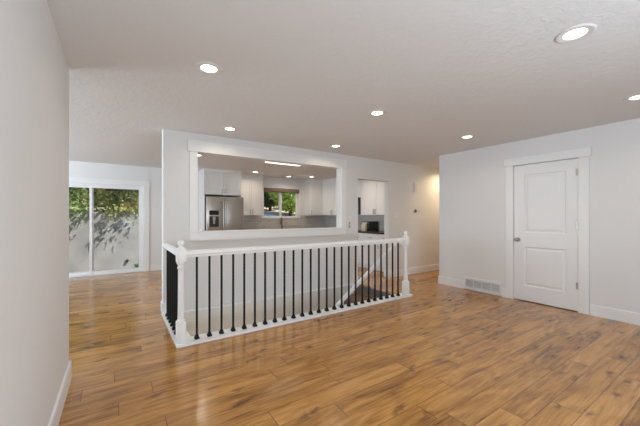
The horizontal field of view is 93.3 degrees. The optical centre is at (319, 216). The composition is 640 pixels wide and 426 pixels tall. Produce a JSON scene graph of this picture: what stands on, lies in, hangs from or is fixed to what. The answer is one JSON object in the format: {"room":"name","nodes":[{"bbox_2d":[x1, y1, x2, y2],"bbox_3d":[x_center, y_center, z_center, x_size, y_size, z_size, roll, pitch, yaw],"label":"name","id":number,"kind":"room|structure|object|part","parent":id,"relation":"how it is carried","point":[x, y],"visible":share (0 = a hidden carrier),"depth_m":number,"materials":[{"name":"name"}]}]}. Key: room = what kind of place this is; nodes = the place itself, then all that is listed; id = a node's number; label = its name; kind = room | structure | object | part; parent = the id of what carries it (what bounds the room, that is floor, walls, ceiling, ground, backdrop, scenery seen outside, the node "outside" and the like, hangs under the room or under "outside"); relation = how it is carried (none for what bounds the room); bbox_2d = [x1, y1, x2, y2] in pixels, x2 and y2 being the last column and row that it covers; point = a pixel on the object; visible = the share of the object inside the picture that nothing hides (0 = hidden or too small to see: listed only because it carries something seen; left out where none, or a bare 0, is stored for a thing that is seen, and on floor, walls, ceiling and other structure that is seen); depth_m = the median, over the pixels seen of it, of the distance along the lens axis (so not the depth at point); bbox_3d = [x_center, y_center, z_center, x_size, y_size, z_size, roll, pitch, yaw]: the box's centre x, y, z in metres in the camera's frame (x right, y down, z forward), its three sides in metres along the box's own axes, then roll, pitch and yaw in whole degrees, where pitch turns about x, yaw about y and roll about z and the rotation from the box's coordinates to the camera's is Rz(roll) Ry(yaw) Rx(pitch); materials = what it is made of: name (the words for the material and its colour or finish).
{"room":"empty living room","nodes":[
{"label":"empty living room","id":0,"kind":"room"},
{"bbox_2d":[0,0,68,425],"bbox_3d":[-0.690,0.060,0.356,0.120,2.440,4.800,0,0,-34],"label":"wall","id":1,"kind":"structure","parent":0,"point":[34,69],"depth_m":1.34,"materials":[{"name":"white paint"}]},
{"bbox_2d":[48,360,71,425],"bbox_3d":[-0.638,1.210,0.399,0.014,0.140,4.814,0,0,-34],"label":"baseboard","id":2,"kind":"structure","parent":1,"relation":"attached to","point":[58,408],"depth_m":1.97,"materials":[{"name":"white paint"}]},
{"bbox_2d":[69,161,198,270],"bbox_3d":[-5.552,0.060,6.150,5.830,2.440,0.160,0,0,-34],"label":"wall","id":3,"kind":"structure","parent":0,"point":[76,168],"depth_m":7.09,"materials":[{"name":"white paint"}]},
{"bbox_2d":[69,177,149,277],"bbox_3d":[-4.943,0.230,6.526,2.220,2.100,0.154,0,0,-34],"label":"door","id":4,"kind":"structure","parent":3,"relation":"in","point":[142,186],"depth_m":6.78,"materials":[{"name":"white plastic"}]},
{"bbox_3d":[-5.335,0.290,6.316,0.965,1.900,0.035,0,0,-34],"label":"sash","id":5,"kind":"part","parent":4,"relation":"part of","materials":[{"name":"clear glass"}]},
{"bbox_3d":[-4.571,0.290,6.775,0.955,1.900,0.035,0,0,-34],"label":"sash","id":6,"kind":"part","parent":4,"relation":"part of","materials":[{"name":"clear glass"}]},
{"bbox_2d":[150,264,161,270],"bbox_3d":[-3.547,1.210,7.390,1.060,0.140,0.014,0,0,-34],"label":"baseboard","id":7,"kind":"structure","parent":3,"relation":"attached to","point":[157,266],"depth_m":7.15,"materials":[{"name":"white paint"}]},
{"bbox_2d":[205,177,304,229],"bbox_3d":[-1.486,0.060,9.028,4.130,2.440,0.150,0,0,-34],"label":"wall","id":8,"kind":"structure","parent":0,"point":[268,182],"depth_m":9.30,"materials":[{"name":"white paint"}]},
{"bbox_2d":[242,173,263,214],"bbox_3d":[-1.972,-0.597,8.386,0.734,1.124,0.373,0,0,-34],"label":"upper cabinet","id":9,"kind":"object","parent":8,"relation":"attached to","point":[252,184],"visible":0.8,"depth_m":8.28,"materials":[{"name":"white paint"}]},
{"bbox_3d":[-2.026,-0.560,8.177,0.345,1.043,0.020,0,0,-34],"label":"door","id":10,"kind":"part","parent":9,"relation":"part of","materials":[{"name":"white paint"}]},
{"bbox_3d":[-1.885,-1.125,8.256,0.734,0.070,0.046,0,0,-34],"label":"crown moulding","id":11,"kind":"part","parent":9,"relation":"part of","materials":[{"name":"white paint"}]},
{"bbox_3d":[-1.734,-0.560,8.373,0.345,1.043,0.020,0,0,-34],"label":"door","id":12,"kind":"part","parent":9,"relation":"part of","materials":[{"name":"white paint"}]},
{"bbox_2d":[262,188,299,218],"bbox_3d":[-1.192,-0.383,9.192,1.290,0.895,0.145,0,0,-34],"label":"window","id":13,"kind":"structure","parent":8,"relation":"in","point":[297,196],"depth_m":9.24,"materials":[{"name":"white plastic"}]},
{"bbox_3d":[-1.172,0.049,9.162,1.290,0.033,0.075,0,0,-34],"label":"sill","id":14,"kind":"part","parent":13,"relation":"part of","materials":[{"name":"white paint"}]},
{"bbox_2d":[264,187,298,193],"bbox_3d":[-1.143,-0.781,9.133,1.185,0.129,0.055,0,0,-34],"label":"window shade","id":15,"kind":"object","parent":13,"relation":"attached to","point":[277,190],"visible":1,"depth_m":9.09,"materials":[{"name":"brown fabric"}]},
{"bbox_3d":[-0.653,-0.398,9.488,0.055,0.865,0.012,0,0,-34],"label":"casing","id":16,"kind":"part","parent":13,"relation":"part of","materials":[{"name":"white paint"}]},
{"bbox_2d":[244,215,324,229],"bbox_3d":[-1.106,0.168,9.187,3.065,0.403,0.008,0,0,-34],"label":"backsplash","id":17,"kind":"structure","parent":8,"relation":"attached to","point":[250,221],"depth_m":9.20,"materials":[{"name":"tile"}]},
{"bbox_2d":[305,179,321,214],"bbox_3d":[-0.192,-0.597,9.580,0.464,1.124,0.373,0,0,-34],"label":"upper cabinet","id":18,"kind":"object","parent":8,"relation":"attached to","point":[313,187],"visible":1,"depth_m":9.46,"materials":[{"name":"white paint"}]},
{"bbox_3d":[-0.120,-0.560,9.456,0.435,1.043,0.020,0,0,-34],"label":"door","id":19,"kind":"part","parent":18,"relation":"part of","materials":[{"name":"white paint"}]},
{"bbox_3d":[-0.105,-1.125,9.450,0.464,0.070,0.046,0,0,-34],"label":"crown moulding","id":20,"kind":"part","parent":18,"relation":"part of","materials":[{"name":"white paint"}]},
{"bbox_2d":[162,128,438,336],"bbox_3d":[1.434,1.360,6.389,8.500,5.040,0.165,0,0,-34],"label":"wall","id":21,"kind":"structure","parent":0,"point":[422,226],"depth_m":5.01,"materials":[{"name":"white paint"}]},
{"bbox_2d":[162,303,165,311],"bbox_3d":[-2.024,1.210,3.992,0.114,0.140,0.014,0,0,-34],"label":"baseboard","id":22,"kind":"structure","parent":21,"relation":"attached to","point":[163,304],"depth_m":3.97,"materials":[{"name":"white paint"}]},
{"bbox_2d":[187,139,346,240],"bbox_3d":[-0.654,-0.357,4.904,2.783,1.395,0.026,0,0,-34],"label":"trim","id":23,"kind":"structure","parent":21,"relation":"attached to","point":[194,146],"depth_m":4.62,"materials":[{"name":"white paint"}]},
{"bbox_2d":[184,284,353,313],"bbox_3d":[-0.645,1.296,4.877,3.119,0.029,0.030,0,0,-34],"label":"trim","id":24,"kind":"structure","parent":21,"relation":"attached to","point":[299,293],"depth_m":4.66,"materials":[{"name":"white paint"}]},
{"bbox_2d":[198,227,341,232],"bbox_3d":[-0.696,0.219,4.972,2.530,0.024,0.186,0,0,-34],"label":"trim","id":25,"kind":"structure","parent":21,"relation":"attached to","point":[251,230],"depth_m":4.81,"materials":[{"name":"white paint"}]},
{"bbox_2d":[360,284,395,293],"bbox_3d":[0.985,1.277,5.363,0.050,0.006,1.088,0,0,-34],"label":"trim","id":26,"kind":"structure","parent":21,"relation":"attached to","point":[360,284],"depth_m":5.27,"materials":[{"name":"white wood"}]},
{"bbox_2d":[413,183,418,191],"bbox_3d":[2.154,-0.650,6.770,0.130,0.210,0.053,0,0,-34],"label":"door chime","id":27,"kind":"object","parent":21,"relation":"attached to","point":[415,185],"visible":1,"depth_m":6.75,"materials":[{"name":"white plastic"}]},
{"bbox_2d":[47,0,639,179],"bbox_3d":[0.244,-1.285,4.125,13.200,0.250,10.220,0,0,-34],"label":"ceiling","id":28,"kind":"structure","parent":0,"point":[304,74],"depth_m":2.48,"materials":[{"name":"white paint"}]},
{"bbox_2d":[195,62,222,74],"bbox_3d":[-0.871,-1.156,2.366,0.208,0.008,0.208,0,0,-34],"label":"recessed light","id":29,"kind":"object","parent":28,"relation":"in","point":[208,68],"visible":1,"depth_m":2.36,"materials":[{"name":"white plastic"}]},
{"bbox_2d":[222,127,237,131],"bbox_3d":[-1.193,-1.156,3.998,0.208,0.008,0.208,0,0,-34],"label":"recessed light","id":30,"kind":"object","parent":28,"relation":"in","point":[231,129],"visible":1,"depth_m":4.00,"materials":[{"name":"white"}]},
{"bbox_2d":[264,161,300,165],"bbox_3d":[-0.753,-1.139,6.419,0.800,0.042,0.280,0,0,-34],"label":"strip light","id":31,"kind":"object","parent":28,"relation":"attached to","point":[264,161],"visible":0.35,"depth_m":6.37,"materials":[{"name":"white plastic"}]},
{"bbox_2d":[330,145,341,147],"bbox_3d":[0.260,-1.156,4.973,0.208,0.008,0.208,0,0,-34],"label":"recessed light","id":32,"kind":"object","parent":28,"relation":"in","point":[332,146],"visible":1,"depth_m":4.99,"materials":[{"name":"white"}]},
{"bbox_2d":[368,110,386,116],"bbox_3d":[0.642,-1.156,3.387,0.208,0.008,0.208,0,0,-34],"label":"recessed light","id":33,"kind":"object","parent":28,"relation":"in","point":[375,113],"visible":1,"depth_m":3.38,"materials":[{"name":"white"}]},
{"bbox_2d":[460,135,474,138],"bbox_3d":[2.147,-1.156,4.402,0.208,0.008,0.208,0,0,-34],"label":"recessed light","id":34,"kind":"object","parent":28,"relation":"in","point":[465,136],"visible":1,"depth_m":4.39,"materials":[{"name":"white"}]},
{"bbox_2d":[554,23,596,43],"bbox_3d":[1.619,-1.156,1.917,0.208,0.008,0.208,0,0,-34],"label":"recessed light","id":35,"kind":"object","parent":28,"relation":"in","point":[578,32],"visible":1,"depth_m":1.91,"materials":[{"name":"white plastic"}]},
{"bbox_2d":[623,94,639,101],"bbox_3d":[3.090,-1.156,2.933,0.208,0.008,0.208,0,0,-34],"label":"recessed light","id":36,"kind":"object","parent":28,"relation":"in","point":[636,97],"visible":1,"depth_m":2.96,"materials":[{"name":"white"}]},
{"bbox_2d":[58,267,639,425],"bbox_3d":[0.216,1.400,4.076,13.100,0.240,9.970,0,0,-34],"label":"floor","id":37,"kind":"structure","parent":0,"point":[440,354],"depth_m":2.56,"materials":[{"name":"brown wood"}]},
{"bbox_2d":[199,168,241,230],"bbox_3d":[-2.580,0.060,7.791,0.934,2.440,0.682,0,0,-34],"label":"tall cabinet","id":38,"kind":"object","parent":37,"relation":"on","point":[212,182],"visible":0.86,"depth_m":7.51,"materials":[{"name":"white paint"}]},
{"bbox_3d":[-2.969,0.060,7.551,0.021,2.440,0.649,0,0,-34],"label":"panel","id":39,"kind":"part","parent":38,"relation":"part of","materials":[{"name":"white paint"}]},
{"bbox_3d":[-2.598,-0.816,7.420,0.437,0.532,0.020,0,0,-34],"label":"door","id":40,"kind":"part","parent":38,"relation":"part of","materials":[{"name":"white paint"}]},
{"bbox_3d":[-2.407,-1.125,7.533,0.890,0.070,0.046,0,0,-34],"label":"crown moulding","id":41,"kind":"part","parent":38,"relation":"part of","materials":[{"name":"white paint"}]},
{"bbox_3d":[-2.230,-0.816,7.667,0.437,0.532,0.020,0,0,-34],"label":"door","id":42,"kind":"part","parent":38,"relation":"part of","materials":[{"name":"white paint"}]},
{"bbox_3d":[-2.210,0.060,8.059,0.021,2.440,0.649,0,0,-34],"label":"panel","id":43,"kind":"part","parent":38,"relation":"part of","materials":[{"name":"white paint"}]},
{"bbox_2d":[205,196,243,230],"bbox_3d":[-2.510,0.388,7.711,0.911,1.745,0.835,0,0,-34],"label":"refrigerator","id":44,"kind":"object","parent":37,"relation":"on","point":[221,213],"visible":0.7,"depth_m":7.38,"materials":[{"name":"silver metal"}]},
{"bbox_3d":[-2.547,-0.089,7.263,0.221,0.108,0.004,0,0,-34],"label":"control panel","id":45,"kind":"part","parent":44,"relation":"part of","materials":[{"name":"black glass"}]},
{"bbox_3d":[-2.537,0.048,7.322,0.434,1.065,0.072,0,0,-34],"label":"door","id":46,"kind":"part","parent":44,"relation":"part of","materials":[{"name":"silver metal"}]},
{"bbox_3d":[-2.352,0.040,7.362,0.026,0.903,0.078,0,0,-34],"label":"handle","id":47,"kind":"part","parent":44,"relation":"part of","materials":[{"name":"silver metal"}]},
{"bbox_3d":[-2.277,0.040,7.412,0.026,0.903,0.078,0,0,-34],"label":"handle","id":48,"kind":"part","parent":44,"relation":"part of","materials":[{"name":"silver metal"}]},
{"bbox_3d":[-2.155,0.048,7.578,0.469,1.065,0.072,0,0,-34],"label":"door","id":49,"kind":"part","parent":44,"relation":"part of","materials":[{"name":"silver metal"}]},
{"bbox_2d":[161,231,412,347],"bbox_3d":[-0.291,0.758,4.413,3.477,1.044,1.244,0,0,-34],"label":"stair railing","id":50,"kind":"object","parent":37,"relation":"on","point":[174,319],"visible":1,"depth_m":3.58,"materials":[{"name":"white paint"}]},
{"bbox_3d":[-1.723,0.379,3.515,0.068,0.067,1.139,0,0,-34],"label":"handrail","id":51,"kind":"part","parent":50,"relation":"part of","materials":[{"name":"white paint"}]},
{"bbox_3d":[-1.389,0.775,3.018,0.086,0.958,0.086,0,0,-34],"label":"newel post","id":52,"kind":"part","parent":50,"relation":"part of","materials":[{"name":"white paint"}]},
{"bbox_3d":[-0.287,1.267,4.407,3.477,0.026,1.230,0,0,-34],"label":"board","id":53,"kind":"part","parent":50,"relation":"part of","materials":[{"name":"white paint"}]},
{"bbox_3d":[-0.005,0.379,3.946,3.273,0.067,0.068,0,0,-34],"label":"handrail","id":54,"kind":"part","parent":50,"relation":"part of","materials":[{"name":"white paint"}]},
{"bbox_2d":[335,243,401,305],"bbox_3d":[0.214,1.317,4.230,2.731,1.872,0.140,0,0,-34],"label":"stair handrail","id":55,"kind":"object","parent":50,"relation":"attached to","point":[352,289],"visible":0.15,"depth_m":4.59,"materials":[{"name":"white paint"}]},
{"bbox_3d":[1.385,0.775,4.879,0.086,0.958,0.086,0,0,-34],"label":"newel post","id":56,"kind":"part","parent":50,"relation":"part of","materials":[{"name":"white paint"}]},
{"bbox_2d":[344,285,390,304],"bbox_3d":[-0.343,2.495,4.457,3.164,2.430,1.061,0,0,-34],"label":"staircase","id":57,"kind":"structure","parent":37,"relation":"attached to","point":[365,289],"depth_m":5.45,"materials":[{"name":"wood"}]},
{"bbox_2d":[358,233,383,271],"bbox_3d":[1.482,0.845,7.432,0.738,0.870,1.502,0,0,-34],"label":"base cabinet","id":58,"kind":"object","parent":37,"relation":"on","point":[361,236],"visible":0.32,"depth_m":7.25,"materials":[{"name":"white paint"}]},
{"bbox_3d":[0.935,0.885,7.663,0.020,0.570,0.494,0,0,-34],"label":"door","id":59,"kind":"part","parent":58,"relation":"part of","materials":[{"name":"white paint"}]},
{"bbox_3d":[0.935,0.505,7.663,0.020,0.170,0.494,0,0,-34],"label":"drawer","id":60,"kind":"part","parent":58,"relation":"part of","materials":[{"name":"white paint"}]},
{"bbox_3d":[1.211,0.505,7.252,0.020,0.170,0.484,0,0,-34],"label":"drawer","id":61,"kind":"part","parent":58,"relation":"part of","materials":[{"name":"white paint"}]},
{"bbox_3d":[1.211,0.885,7.252,0.020,0.570,0.484,0,0,-34],"label":"door","id":62,"kind":"part","parent":58,"relation":"part of","materials":[{"name":"white paint"}]},
{"bbox_2d":[358,230,383,233],"bbox_3d":[1.494,0.390,7.439,0.709,0.039,1.504,0,0,-34],"label":"countertop","id":63,"kind":"structure","parent":58,"relation":"on","point":[359,231],"depth_m":7.45,"materials":[{"name":"grey stone"}]},
{"bbox_2d":[361,222,366,230],"bbox_3d":[1.138,0.262,7.785,0.110,0.215,0.170,0,0,-34],"label":"canister","id":64,"kind":"object","parent":63,"relation":"on","point":[363,225],"visible":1,"depth_m":7.73,"materials":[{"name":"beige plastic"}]},
{"bbox_2d":[360,221,377,230],"bbox_3d":[1.293,0.247,7.989,0.353,0.245,0.350,0,0,-34],"label":"toaster oven","id":65,"kind":"object","parent":63,"relation":"on","point":[371,225],"visible":0.8,"depth_m":7.84,"materials":[{"name":"black metal"}]},
{"bbox_3d":[1.482,0.885,6.846,0.020,0.570,0.480,0,0,-34],"label":"door","id":66,"kind":"part","parent":58,"relation":"part of","materials":[{"name":"white paint"}]},
{"bbox_2d":[439,155,444,276],"bbox_3d":[3.929,0.060,6.808,3.890,2.440,0.120,0,0,-34],"label":"wall","id":67,"kind":"structure","parent":0,"point":[442,157],"depth_m":5.72,"materials":[{"name":"white paint"}]},
{"bbox_2d":[445,118,639,314],"bbox_3d":[3.824,0.060,3.579,0.120,2.440,5.125,0,0,-34],"label":"wall","id":68,"kind":"structure","parent":0,"point":[475,178],"depth_m":3.94,"materials":[{"name":"white paint"}]},
{"bbox_2d":[438,276,463,288],"bbox_3d":[2.409,1.210,5.570,0.014,0.140,0.509,0,0,-34],"label":"baseboard","id":69,"kind":"structure","parent":68,"relation":"attached to","point":[441,280],"depth_m":5.55,"materials":[{"name":"white paint"}]},
{"bbox_2d":[464,277,501,294],"bbox_3d":[2.726,1.161,5.086,0.026,0.193,0.636,0,0,-34],"label":"air vent","id":70,"kind":"object","parent":68,"relation":"in","point":[470,283],"visible":1,"depth_m":5.06,"materials":[{"name":"white metal"}]},
{"bbox_3d":[2.606,1.163,5.269,0.012,0.123,0.136,0,0,-34],"label":"louver panel","id":71,"kind":"part","parent":70,"relation":"part of","materials":[{"name":"white metal"}]},
{"bbox_3d":[2.687,1.163,5.148,0.012,0.123,0.136,0,0,-34],"label":"louver panel","id":72,"kind":"part","parent":70,"relation":"part of","materials":[{"name":"white metal"}]},
{"bbox_3d":[2.769,1.163,5.026,0.012,0.123,0.136,0,0,-34],"label":"louver panel","id":73,"kind":"part","parent":70,"relation":"part of","materials":[{"name":"white metal"}]},
{"bbox_3d":[2.850,1.163,4.904,0.012,0.123,0.136,0,0,-34],"label":"louver panel","id":74,"kind":"part","parent":70,"relation":"part of","materials":[{"name":"white metal"}]},
{"bbox_2d":[504,147,591,314],"bbox_3d":[3.226,0.189,4.357,0.128,2.182,1.066,0,0,-34],"label":"door","id":75,"kind":"structure","parent":68,"relation":"in","point":[547,203],"depth_m":4.30,"materials":[{"name":"white paint"}]},
{"bbox_2d":[590,304,639,324],"bbox_3d":[4.353,1.210,2.671,0.014,0.140,3.026,0,0,-34],"label":"baseboard","id":76,"kind":"structure","parent":68,"relation":"attached to","point":[595,310],"depth_m":3.72,"materials":[{"name":"white paint"}]},
{"bbox_3d":[1.241,0.060,8.563,0.120,2.440,3.660,0,0,-34],"label":"wall","id":77,"kind":"structure","parent":0,"visible":0},
{"bbox_2d":[322,177,335,214],"bbox_3d":[0.396,-0.597,9.369,0.383,1.124,1.377,0,0,-34],"label":"upper cabinet","id":78,"kind":"object","parent":77,"relation":"attached to","point":[328,185],"visible":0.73,"depth_m":9.26,"materials":[{"name":"white paint"}]},
{"bbox_3d":[0.224,-0.560,9.359,0.020,1.043,0.504,0,0,-34],"label":"door","id":79,"kind":"part","parent":78,"relation":"part of","materials":[{"name":"white paint"}]},
{"bbox_3d":[0.263,-1.125,9.280,0.046,0.070,1.377,0,0,-34],"label":"crown moulding","id":80,"kind":"part","parent":78,"relation":"part of","materials":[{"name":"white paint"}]},
{"bbox_3d":[0.510,-0.560,8.933,0.020,1.043,0.510,0,0,-34],"label":"door","id":81,"kind":"part","parent":78,"relation":"part of","materials":[{"name":"white paint"}]},
{"bbox_2d":[325,215,383,230],"bbox_3d":[1.189,0.168,8.524,0.008,0.403,3.649,0,0,-34],"label":"backsplash","id":82,"kind":"structure","parent":77,"relation":"attached to","point":[330,220],"depth_m":8.51,"materials":[{"name":"tile"}]},
{"bbox_2d":[358,197,360,214],"bbox_3d":[0.966,-0.282,8.456,0.451,0.455,0.758,0,0,-34],"label":"microwave","id":83,"kind":"object","parent":77,"relation":"attached to","point":[359,198],"visible":0.16,"depth_m":8.06,"materials":[{"name":"black plastic"}]},
{"bbox_2d":[358,180,360,196],"bbox_3d":[0.995,-0.836,8.476,0.382,0.648,0.770,0,0,-34],"label":"upper cabinet","id":84,"kind":"object","parent":77,"relation":"attached to","point":[359,181],"visible":0.08,"depth_m":8.10,"materials":[{"name":"white paint"}]},
{"bbox_2d":[361,180,383,214],"bbox_3d":[1.629,-0.597,7.531,0.383,1.124,1.502,0,0,-34],"label":"upper cabinet","id":85,"kind":"object","parent":77,"relation":"attached to","point":[372,192],"visible":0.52,"depth_m":7.70,"materials":[{"name":"white paint"}]},
{"bbox_3d":[1.240,-0.560,7.845,0.020,1.043,0.530,0,0,-34],"label":"door","id":86,"kind":"part","parent":85,"relation":"part of","materials":[{"name":"white paint"}]},
{"bbox_3d":[1.540,-0.560,7.399,0.020,1.043,0.534,0,0,-34],"label":"door","id":87,"kind":"part","parent":85,"relation":"part of","materials":[{"name":"white paint"}]},
{"label":"outside","id":88,"kind":"structure","parent":0,"visible":0},
{"bbox_2d":[82,198,294,215],"bbox_3d":[-5.973,-0.099,18.330,28.500,3.019,17.400,0,0,-34],"label":"hillside","id":89,"kind":"structure","parent":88,"point":[275,211],"depth_m":17.37,"materials":[{"name":"green plant"}]},
{"bbox_2d":[69,187,88,226],"bbox_3d":[-6.451,-0.775,7.657,1.123,2.080,1.490,0,0,-31],"label":"shrub","id":90,"kind":"object","parent":89,"relation":"on","point":[78,200],"visible":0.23,"depth_m":7.63,"materials":[{"name":"green plant"}]},
{"bbox_2d":[85,188,101,205],"bbox_3d":[-7.529,-1.963,10.136,2.081,3.679,1.753,0,0,-34],"label":"tree","id":91,"kind":"object","parent":89,"relation":"on","point":[95,194],"visible":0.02,"depth_m":9.85,"materials":[{"name":"green plant"}]},
{"bbox_2d":[94,188,138,223],"bbox_3d":[-5.492,-0.805,8.277,1.247,2.124,1.555,0,0,-34],"label":"shrub","id":92,"kind":"object","parent":89,"relation":"on","point":[111,200],"visible":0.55,"depth_m":8.07,"materials":[{"name":"green plant"}]},
{"bbox_2d":[264,192,276,210],"bbox_3d":[-3.022,-1.710,18.302,2.713,2.798,2.034,0,0,-34],"label":"tree","id":93,"kind":"object","parent":89,"relation":"on","point":[269,203],"visible":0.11,"depth_m":17.76,"materials":[{"name":"green plant"}]},
{"bbox_2d":[268,192,294,215],"bbox_3d":[-1.676,-1.366,16.557,2.676,2.752,1.938,0,0,-34],"label":"tree","id":94,"kind":"object","parent":89,"relation":"on","point":[288,199],"visible":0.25,"depth_m":16.06,"materials":[{"name":"green plant"}]},
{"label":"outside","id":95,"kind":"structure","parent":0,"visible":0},
{"bbox_3d":[-2.973,1.450,8.921,23.000,0.140,1.570,0,0,-34],"label":"patio","id":96,"kind":"object","parent":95,"visible":0},
{"bbox_2d":[69,212,138,271],"bbox_3d":[-9.236,0.650,8.026,11.600,1.540,4.380,0,0,-34],"label":"wall","id":97,"kind":"structure","parent":96,"relation":"on","point":[116,242],"depth_m":7.85,"materials":[{"name":"concrete"}]}
]}

